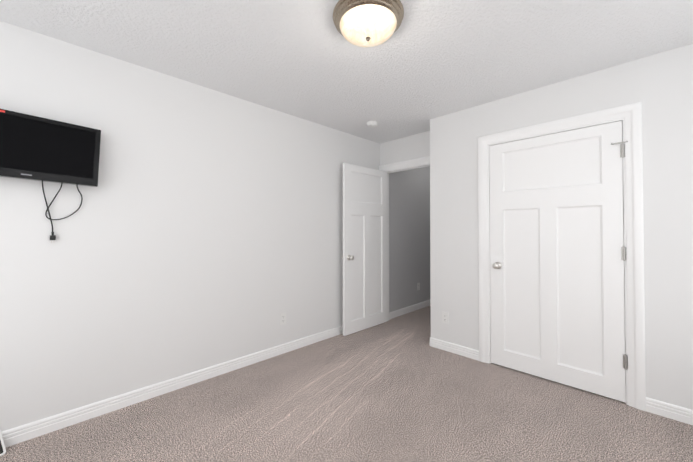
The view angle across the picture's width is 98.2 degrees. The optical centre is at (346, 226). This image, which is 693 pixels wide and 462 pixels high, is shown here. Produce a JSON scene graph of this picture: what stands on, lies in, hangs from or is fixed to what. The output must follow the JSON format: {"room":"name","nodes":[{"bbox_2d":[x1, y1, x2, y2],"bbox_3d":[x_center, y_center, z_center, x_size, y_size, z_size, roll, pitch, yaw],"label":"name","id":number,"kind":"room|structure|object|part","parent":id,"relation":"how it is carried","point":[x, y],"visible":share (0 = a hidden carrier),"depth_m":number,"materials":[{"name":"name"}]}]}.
{"room":"empty bedroom","nodes":[
{"label":"empty bedroom","id":0,"kind":"room"},
{"bbox_2d":[0,21,379,431],"bbox_3d":[-0.957,0.058,2.803,4.110,2.440,0.100,1,-1,-45],"label":"wall","id":1,"kind":"structure","parent":0,"point":[201,228],"depth_m":2.25,"materials":[{"name":"white paint"}]},
{"bbox_2d":[0,109,100,242],"bbox_3d":[-1.866,-0.276,1.761,0.649,0.757,0.095,1,-1,-45],"label":"flat-screen tv","id":2,"kind":"object","parent":1,"relation":"attached to","point":[35,148],"visible":1,"depth_m":1.79,"materials":[{"name":"plastic"},{"name":"glass"}]},
{"bbox_3d":[-1.778,-0.099,1.881,0.188,0.406,0.036,1,-1,-45],"label":"power cord","id":3,"kind":"part","parent":2,"relation":"part of","materials":[{"name":"black rubber"}]},
{"bbox_2d":[1,325,342,447],"bbox_3d":[-0.917,1.231,2.745,3.910,0.092,0.014,1,-1,-45],"label":"baseboard","id":4,"kind":"structure","parent":1,"relation":"attached to","point":[23,433],"depth_m":2.18,"materials":[{"name":"white wood"}]},
{"bbox_2d":[280,313,285,324],"bbox_3d":[-0.639,0.936,3.031,0.070,0.114,0.008,1,-1,-45],"label":"outlet","id":5,"kind":"object","parent":1,"relation":"attached to","point":[282,318],"visible":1,"depth_m":3.02,"materials":[{"name":"white plastic"}]},
{"bbox_2d":[0,305,692,461],"bbox_3d":[0.874,1.300,2.288,6.000,0.060,3.490,1,-1,-45],"label":"floor","id":6,"kind":"structure","parent":0,"point":[398,389],"depth_m":1.98,"materials":[{"name":"carpet"}]},
{"bbox_2d":[0,430,5,455],"bbox_3d":[-1.987,1.197,1.543,0.015,0.147,0.305,-43,-17,18],"label":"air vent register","id":7,"kind":"object","parent":6,"relation":"on","point":[2,449],"visible":0.97,"depth_m":1.67,"materials":[{"name":"white metal"}]},
{"bbox_2d":[0,0,692,143],"bbox_3d":[0.874,-1.200,2.325,6.000,0.060,3.490,1,-1,-45],"label":"ceiling","id":8,"kind":"structure","parent":0,"point":[420,67],"depth_m":1.96,"materials":[{"name":"white paint"}]},
{"bbox_2d":[333,0,403,46],"bbox_3d":[0.121,-1.108,1.684,0.396,0.141,0.396,1,-1,-45],"label":"ceiling light","id":9,"kind":"object","parent":8,"relation":"attached to","point":[366,23],"visible":1,"depth_m":1.60,"materials":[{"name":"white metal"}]},
{"bbox_2d":[367,121,378,126],"bbox_3d":[0.291,-1.135,3.360,0.134,0.039,0.134,1,-1,-45],"label":"smoke detector","id":10,"kind":"object","parent":8,"relation":"attached to","point":[372,123],"visible":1,"depth_m":3.32,"materials":[{"name":"white plastic"}]},
{"bbox_2d":[380,131,429,164],"bbox_3d":[0.870,0.072,3.811,0.100,2.440,1.055,1,-1,-45],"label":"wall","id":11,"kind":"structure","parent":0,"point":[415,146],"depth_m":3.86,"materials":[{"name":"white paint"}]},
{"bbox_2d":[379,156,429,320],"bbox_3d":[0.829,0.226,3.838,0.119,2.134,0.953,1,-1,-45],"label":"door frame","id":12,"kind":"structure","parent":11,"relation":"attached to","point":[417,163],"depth_m":4.01,"materials":[{"name":"white wood"}]},
{"bbox_2d":[342,163,386,335],"bbox_3d":[0.259,0.271,3.798,0.816,2.018,0.177,1,-1,-44],"label":"entry door","id":13,"kind":"structure","parent":12,"relation":"attached to","point":[364,256],"depth_m":3.74,"materials":[{"name":"white paint"}]},
{"bbox_3d":[0.053,0.371,3.521,0.067,0.067,0.071,1,-1,-44],"label":"knob","id":14,"kind":"part","parent":13,"relation":"part of","materials":[{"name":"silver metal"}]},
{"bbox_2d":[389,167,429,311],"bbox_3d":[1.201,0.088,4.887,1.890,2.440,0.100,1,-1,-45],"label":"wall","id":15,"kind":"structure","parent":0,"point":[409,230],"depth_m":4.57,"materials":[{"name":"grey paint"}]},
{"bbox_2d":[389,300,430,318],"bbox_3d":[1.207,1.261,4.794,1.790,0.092,0.014,1,-1,-45],"label":"baseboard","id":16,"kind":"structure","parent":15,"relation":"attached to","point":[403,311],"depth_m":4.49,"materials":[{"name":"white wood"}]},
{"bbox_2d":[430,44,692,409],"bbox_3d":[1.746,0.053,2.467,0.100,2.440,2.285,1,-1,-45],"label":"wall","id":17,"kind":"structure","parent":0,"point":[659,86],"depth_m":2.09,"materials":[{"name":"white paint"}]},
{"bbox_2d":[442,312,448,323],"bbox_3d":[1.020,0.947,3.104,0.008,0.114,0.070,1,-1,-45],"label":"outlet","id":18,"kind":"object","parent":17,"relation":"attached to","point":[445,317],"visible":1,"depth_m":3.10,"materials":[{"name":"white plastic"}]},
{"bbox_2d":[429,337,478,360],"bbox_3d":[1.074,1.235,3.041,0.014,0.092,0.527,1,-1,-45],"label":"baseboard","id":19,"kind":"structure","parent":17,"relation":"attached to","point":[436,343],"depth_m":3.02,"materials":[{"name":"white wood"}]},
{"bbox_2d":[489,121,627,402],"bbox_3d":[1.662,0.252,2.453,0.106,2.018,0.949,1,-1,-45],"label":"closet door","id":20,"kind":"structure","parent":17,"relation":"in","point":[558,253],"depth_m":2.42,"materials":[{"name":"white paint"}]},
{"bbox_3d":[1.362,0.359,2.727,0.071,0.067,0.067,1,-1,-45],"label":"knob","id":21,"kind":"part","parent":20,"relation":"part of","materials":[{"name":"silver metal"}]},
{"bbox_2d":[478,101,645,410],"bbox_3d":[1.692,0.206,2.506,0.118,2.134,1.124,1,-1,-45],"label":"trim","id":22,"kind":"structure","parent":17,"relation":"attached to","point":[629,116],"depth_m":2.14,"materials":[{"name":"white wood"}]},
{"bbox_2d":[646,397,692,424],"bbox_3d":[2.273,1.218,1.841,0.014,0.092,0.618,1,-1,-45],"label":"baseboard","id":23,"kind":"structure","parent":17,"relation":"attached to","point":[664,409],"depth_m":1.98,"materials":[{"name":"white wood"}]}
]}

